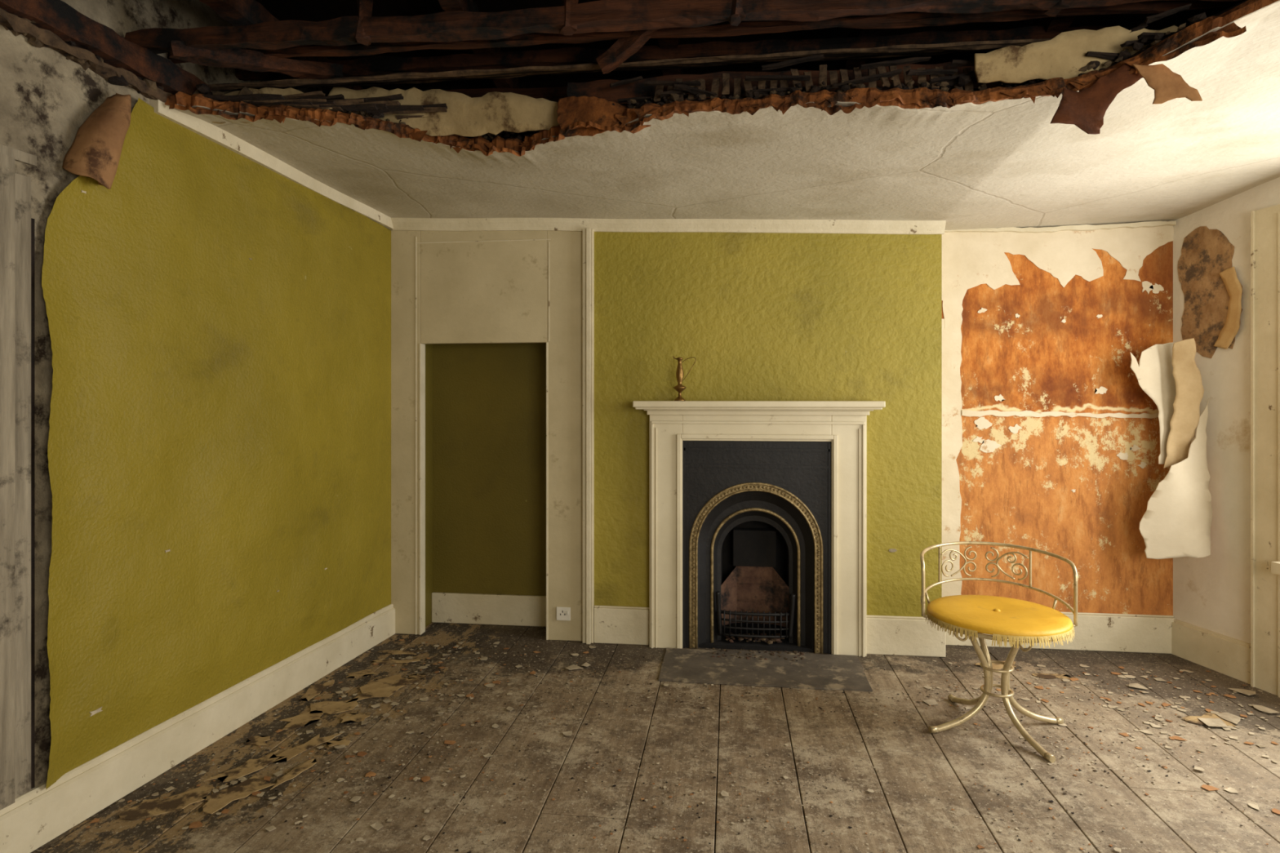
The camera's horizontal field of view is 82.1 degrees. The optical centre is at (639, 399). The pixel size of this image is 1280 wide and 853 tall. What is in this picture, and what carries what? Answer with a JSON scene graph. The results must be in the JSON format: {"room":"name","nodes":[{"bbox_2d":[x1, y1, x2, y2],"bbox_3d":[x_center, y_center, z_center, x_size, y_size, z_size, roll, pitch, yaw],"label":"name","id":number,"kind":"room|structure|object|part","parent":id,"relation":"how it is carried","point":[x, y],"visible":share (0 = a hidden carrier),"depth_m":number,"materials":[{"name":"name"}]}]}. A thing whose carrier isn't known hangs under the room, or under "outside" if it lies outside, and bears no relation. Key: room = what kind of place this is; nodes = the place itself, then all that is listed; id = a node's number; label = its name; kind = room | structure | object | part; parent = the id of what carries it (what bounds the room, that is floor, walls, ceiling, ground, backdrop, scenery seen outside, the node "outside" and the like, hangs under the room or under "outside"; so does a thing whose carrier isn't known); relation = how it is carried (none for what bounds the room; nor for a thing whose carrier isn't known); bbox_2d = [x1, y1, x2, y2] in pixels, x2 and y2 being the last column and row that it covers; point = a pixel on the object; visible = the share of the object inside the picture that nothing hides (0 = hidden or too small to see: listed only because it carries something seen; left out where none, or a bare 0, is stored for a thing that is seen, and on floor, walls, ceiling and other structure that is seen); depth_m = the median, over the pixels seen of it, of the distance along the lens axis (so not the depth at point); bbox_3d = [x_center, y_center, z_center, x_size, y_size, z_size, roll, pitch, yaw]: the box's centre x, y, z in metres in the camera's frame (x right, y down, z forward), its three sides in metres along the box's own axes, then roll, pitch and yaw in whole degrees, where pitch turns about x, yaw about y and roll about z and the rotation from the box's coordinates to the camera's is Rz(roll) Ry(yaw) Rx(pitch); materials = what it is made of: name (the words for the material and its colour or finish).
{"room":"derelict living room","nodes":[
{"label":"derelict living room","id":0,"kind":"room"},
{"bbox_2d":[0,0,328,786],"bbox_3d":[-1.978,-0.300,1.929,0.150,3.300,5.576,0,0,11],"label":"wall","id":1,"kind":"structure","parent":0,"point":[46,97],"depth_m":2.27,"materials":[{"name":"paint"}]},
{"bbox_2d":[0,144,36,810],"bbox_3d":[-1.906,0.215,1.840,0.025,1.930,0.794,0,0,11],"label":"timber post","id":2,"kind":"object","parent":1,"relation":"attached to","point":[17,227],"visible":1,"depth_m":2.17,"materials":[{"name":"grey wood"}]},
{"bbox_2d":[0,0,210,102],"bbox_3d":[-1.833,-1.144,2.144,0.103,0.169,1.432,0,0,11],"label":"timber beam","id":3,"kind":"structure","parent":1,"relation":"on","point":[97,47],"depth_m":2.38,"materials":[{"name":"wood"}]},
{"bbox_2d":[0,604,395,852],"bbox_3d":[-1.917,1.262,1.766,0.032,0.176,5.056,0,0,11],"label":"baseboard","id":4,"kind":"structure","parent":1,"relation":"attached to","point":[39,815],"depth_m":2.69,"materials":[{"name":"white wood"}]},
{"bbox_2d":[41,97,391,789],"bbox_3d":[-1.621,0.065,3.233,0.048,2.240,2.059,0,0,10],"label":"wallpaper","id":5,"kind":"object","parent":1,"relation":"attached to","point":[228,412],"visible":0.99,"depth_m":2.84},
{"bbox_2d":[62,93,131,189],"bbox_3d":[-1.758,-0.858,2.390,0.135,0.355,0.192,0,0,7],"label":"flap","id":6,"kind":"object","parent":5,"relation":"attached to","point":[95,152],"visible":1,"depth_m":2.35,"materials":[{"name":"paper"}]},
{"bbox_2d":[80,190,327,716],"bbox_3d":[-1.672,0.175,2.990,0.024,1.696,1.295,0,0,10],"label":"chips","id":7,"kind":"object","parent":5,"relation":"attached to","point":[92,713],"visible":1,"depth_m":2.39,"materials":[{"name":"paint"}]},
{"bbox_2d":[150,97,393,230],"bbox_3d":[-1.588,-1.043,3.443,0.148,0.119,1.630,0,0,7],"label":"crown molding","id":8,"kind":"structure","parent":1,"relation":"attached to","point":[205,129],"depth_m":3.16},
{"bbox_2d":[425,342,546,626],"bbox_3d":[-0.936,0.100,4.381,1.120,2.500,0.310,0,0,7],"label":"wall alcove","id":9,"kind":"structure","parent":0,"point":[486,403],"depth_m":4.43,"materials":[{"name":"green paint"}]},
{"bbox_2d":[431,592,546,626],"bbox_3d":[-0.878,1.260,4.419,0.776,0.180,0.020,0,0,7],"label":"baseboard","id":10,"kind":"structure","parent":9,"relation":"attached to","point":[446,607],"depth_m":4.41,"materials":[{"name":"white wood"}]},
{"bbox_2d":[556,95,650,137],"bbox_3d":[-0.135,-1.055,2.720,0.368,0.170,0.081,0,0,7],"label":"torn fibreboard","id":11,"kind":"object","parent":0,"point":[571,110],"depth_m":2.72,"materials":[{"name":"brown cardboard"}]},
{"bbox_2d":[52,0,1245,112],"bbox_3d":[0.789,-1.250,2.121,5.368,0.303,2.136,0,0,7],"label":"ceiling joists","id":12,"kind":"object","parent":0,"point":[606,20],"depth_m":2.49,"materials":[{"name":"brown wood"}]},
{"bbox_2d":[31,622,1279,852],"bbox_3d":[0.863,1.365,1.557,7.691,0.031,5.498,0,0,7],"label":"floor","id":13,"kind":"structure","parent":0,"point":[922,767],"depth_m":2.69,"materials":[{"name":"wood"}]},
{"bbox_2d":[391,229,582,640],"bbox_3d":[-0.874,0.100,4.202,1.245,2.500,0.050,0,0,7],"label":"wall partition","id":14,"kind":"structure","parent":13,"relation":"on","point":[475,292],"depth_m":4.17,"materials":[{"name":"white paint"}]},
{"bbox_2d":[414,227,594,644],"bbox_3d":[-0.776,0.200,4.172,1.048,2.300,0.105,0,0,7],"label":"trim","id":15,"kind":"structure","parent":14,"relation":"attached to","point":[588,233],"depth_m":4.08,"materials":[{"name":"white wood"}]},
{"bbox_2d":[556,606,570,620],"bbox_3d":[-0.429,1.198,4.114,0.080,0.075,0.017,0,0,7],"label":"wall socket","id":16,"kind":"object","parent":14,"relation":"attached to","point":[563,613],"depth_m":4.11,"materials":[{"name":"white plastic"}]},
{"bbox_2d":[48,639,1279,852],"bbox_3d":[0.683,1.343,2.630,4.882,0.010,2.600,0,0,7],"label":"debris","id":17,"kind":"object","parent":13,"relation":"on","point":[1233,718],"visible":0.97,"depth_m":3.00,"materials":[{"name":"paint"}]},
{"bbox_2d":[118,649,1235,820],"bbox_3d":[0.483,1.347,3.318,4.505,0.002,1.568,0,0,-5],"label":"debris","id":18,"kind":"object","parent":13,"relation":"on","point":[387,686],"visible":0.98,"depth_m":2.88,"materials":[{"name":"brown paint"}]},
{"bbox_2d":[632,400,885,691],"bbox_3d":[0.607,0.677,3.833,1.295,1.345,0.764,0,0,7],"label":"fireplace","id":19,"kind":"object","parent":13,"relation":"on","point":[758,508],"visible":1,"depth_m":3.95,"materials":[{"name":"paint"}]},
{"bbox_2d":[672,355,696,400],"bbox_3d":[0.233,-0.116,3.917,0.116,0.241,0.068,0,0,29],"label":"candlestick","id":20,"kind":"object","parent":19,"relation":"on","point":[679,388],"visible":0.97,"depth_m":3.92,"materials":[{"name":"gold metal"}]},
{"bbox_2d":[632,400,885,409],"bbox_3d":[0.615,0.028,3.899,1.295,0.045,0.190,0,0,7],"label":"mantel shelf","id":21,"kind":"object","parent":19,"relation":"attached to","point":[638,405],"depth_m":3.81,"materials":[{"name":"paint"}]},
{"bbox_2d":[920,541,1077,762],"bbox_3d":[1.468,0.993,3.026,0.590,0.714,0.575,0,0,7],"label":"chair","id":22,"kind":"object","parent":13,"relation":"on","point":[1017,622],"visible":1,"depth_m":2.99,"materials":[{"name":"fabric"}]},
{"bbox_3d":[1.498,0.769,3.152,0.591,0.268,0.318,0,0,13],"label":"backrest","id":23,"kind":"part","parent":22,"relation":"part of","materials":[{"name":"metal"}]},
{"bbox_3d":[1.466,0.904,3.019,0.572,0.020,0.542,0,0,7],"label":"seat frame","id":24,"kind":"part","parent":22,"relation":"part of","materials":[{"name":"metal"}]},
{"bbox_2d":[926,595,1073,636],"bbox_3d":[1.467,0.877,3.019,0.540,0.035,0.540,0,0,7],"label":"cushion","id":25,"kind":"object","parent":22,"relation":"on","point":[971,615],"depth_m":2.93,"materials":[{"name":"yellow fabric"}]},
{"bbox_2d":[714,684,720,852],"bbox_3d":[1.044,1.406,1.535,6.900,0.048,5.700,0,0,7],"label":"floorboard gap","id":26,"kind":"structure","parent":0,"point":[720,684],"depth_m":2.67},
{"bbox_2d":[164,0,1279,230],"bbox_3d":[1.043,-1.016,1.530,6.700,0.429,5.390,0,0,7],"label":"ceiling","id":27,"kind":"structure","parent":0,"point":[1101,153],"depth_m":3.05,"materials":[{"name":"paint"}]},
{"bbox_2d":[169,0,1075,93],"bbox_3d":[-0.021,-1.372,2.624,3.159,0.453,1.614,0,0,7],"label":"ceiling void","id":28,"kind":"object","parent":27,"relation":"in","point":[233,11],"depth_m":2.61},
{"bbox_2d":[202,4,1192,119],"bbox_3d":[0.812,-1.174,2.535,5.012,0.277,0.533,0,0,7],"label":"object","id":29,"kind":"object","parent":27,"relation":"attached to","point":[316,100],"visible":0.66,"depth_m":2.62,"materials":[{"name":"brown wood"}]},
{"bbox_2d":[212,25,1177,137],"bbox_3d":[0.030,-1.133,2.671,3.444,0.218,0.268,0,0,10],"label":"plaster","id":30,"kind":"object","parent":29,"relation":"attached to","point":[494,113],"visible":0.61,"depth_m":2.84,"materials":[{"name":"beige paint"}]},
{"bbox_2d":[193,12,1206,141],"bbox_3d":[0.004,-1.098,2.671,3.354,0.162,0.776,0,0,7],"label":"rubble","id":31,"kind":"object","parent":27,"relation":"attached to","point":[204,89],"depth_m":2.48,"materials":[{"name":"brown"}]},
{"bbox_2d":[168,22,1246,156],"bbox_3d":[0.024,-1.020,2.632,3.413,0.150,0.643,0,0,12],"label":"broken ceiling edge","id":32,"kind":"object","parent":27,"relation":"attached to","point":[1231,30],"visible":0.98,"depth_m":2.54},
{"bbox_2d":[1132,63,1202,104],"bbox_3d":[1.551,-0.938,2.163,0.170,0.145,0.023,0,0,26],"label":"paper","id":33,"kind":"object","parent":32,"relation":"hanging from","point":[1167,85],"visible":1,"depth_m":2.17,"materials":[{"name":"beige paper"}]},
{"bbox_2d":[255,0,1227,138],"bbox_3d":[1.144,-1.370,2.354,6.700,0.560,3.850,0,0,7],"label":"ceiling laths","id":34,"kind":"structure","parent":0,"point":[282,10],"depth_m":3.20,"materials":[{"name":"brown wood"}]},
{"bbox_2d":[594,231,942,617],"bbox_3d":[0.684,0.100,4.136,1.865,2.500,0.304,0,0,7],"label":"wall","id":35,"kind":"structure","parent":0,"point":[762,316],"depth_m":3.98,"materials":[{"name":"paint"}]},
{"bbox_2d":[391,217,946,234],"bbox_3d":[0.085,-0.960,4.037,3.050,0.172,0.045,0,0,7],"label":"crown molding","id":36,"kind":"structure","parent":35,"relation":"attached to","point":[622,225],"depth_m":4.02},
{"bbox_2d":[593,605,945,657],"bbox_3d":[0.675,1.248,3.977,1.875,0.205,0.022,0,0,7],"label":"baseboard","id":37,"kind":"structure","parent":35,"relation":"attached to","point":[913,636],"depth_m":3.90,"materials":[{"name":"white wood"}]},
{"bbox_2d":[942,240,1173,615],"bbox_3d":[2.260,0.100,4.071,1.400,2.500,0.150,0,0,7],"label":"wall","id":38,"kind":"structure","parent":0,"point":[1020,492],"depth_m":3.99,"materials":[{"name":"orange paint"}]},
{"bbox_2d":[942,220,1173,597],"bbox_3d":[2.231,0.094,3.995,1.252,2.120,0.008,0,0,7],"label":"lining","id":39,"kind":"object","parent":38,"relation":"attached to","point":[970,260],"visible":0.82,"depth_m":4.03,"materials":[{"name":"paper"}]},
{"bbox_2d":[945,611,1175,653],"bbox_3d":[2.230,1.250,3.988,1.240,0.200,0.022,0,0,7],"label":"baseboard","id":40,"kind":"structure","parent":38,"relation":"attached to","point":[1101,632],"depth_m":3.94,"materials":[{"name":"white wood"}]},
{"bbox_2d":[944,221,1176,233],"bbox_3d":[2.230,-0.931,3.984,1.240,0.042,0.030,0,0,7],"label":"crown molding","id":41,"kind":"structure","parent":38,"relation":"attached to","point":[1148,224],"depth_m":3.96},
{"bbox_2d":[1129,342,1176,464],"bbox_3d":[2.681,0.015,3.802,0.280,0.630,0.051,0,0,7],"label":"wallpaper","id":42,"kind":"object","parent":38,"relation":"attached to","point":[1153,374],"depth_m":3.80},
{"bbox_2d":[1163,337,1204,468],"bbox_3d":[2.751,0.020,3.719,0.160,0.660,0.064,0,0,7],"label":"strip","id":43,"kind":"object","parent":42,"relation":"attached to","point":[1189,389],"depth_m":3.72,"materials":[{"name":"beige paper"}]},
{"bbox_2d":[1173,177,1279,644],"bbox_3d":[3.445,-0.300,1.236,0.280,3.300,5.900,0,0,-10],"label":"wall","id":44,"kind":"structure","parent":0,"point":[1212,593],"depth_m":3.62,"materials":[{"name":"white paint"}]},
{"bbox_2d":[1138,398,1212,559],"bbox_3d":[2.705,0.400,3.704,0.310,0.820,0.055,0,0,18],"label":"wallpaper","id":45,"kind":"object","parent":44,"relation":"attached to","point":[1176,521],"visible":1,"depth_m":3.68},
{"bbox_2d":[1177,226,1242,358],"bbox_3d":[2.880,-0.550,3.721,0.003,0.680,0.351,0,0,-10],"label":"peeling wallpaper","id":46,"kind":"object","parent":44,"relation":"attached to","point":[1206,253],"visible":0.94,"depth_m":3.74},
{"bbox_2d":[1171,618,1250,684],"bbox_3d":[3.278,1.258,1.309,0.024,0.185,5.300,0,0,-10],"label":"baseboard","id":47,"kind":"structure","parent":44,"relation":"attached to","point":[1229,656],"depth_m":3.67,"materials":[{"name":"white wood"}]},
{"bbox_2d":[1213,266,1242,349],"bbox_3d":[2.888,-0.450,3.608,0.007,0.400,0.155,0,0,-6],"label":"paper","id":48,"kind":"object","parent":44,"relation":"attached to","point":[1231,327],"visible":1,"depth_m":3.59,"materials":[{"name":"beige paper"}]},
{"bbox_2d":[1250,204,1279,697],"bbox_3d":[3.087,0.230,2.509,0.200,2.240,1.950,0,0,-10],"label":"window trim","id":49,"kind":"structure","parent":44,"relation":"in","point":[1265,222],"depth_m":3.40,"materials":[{"name":"white wood"}]}
]}

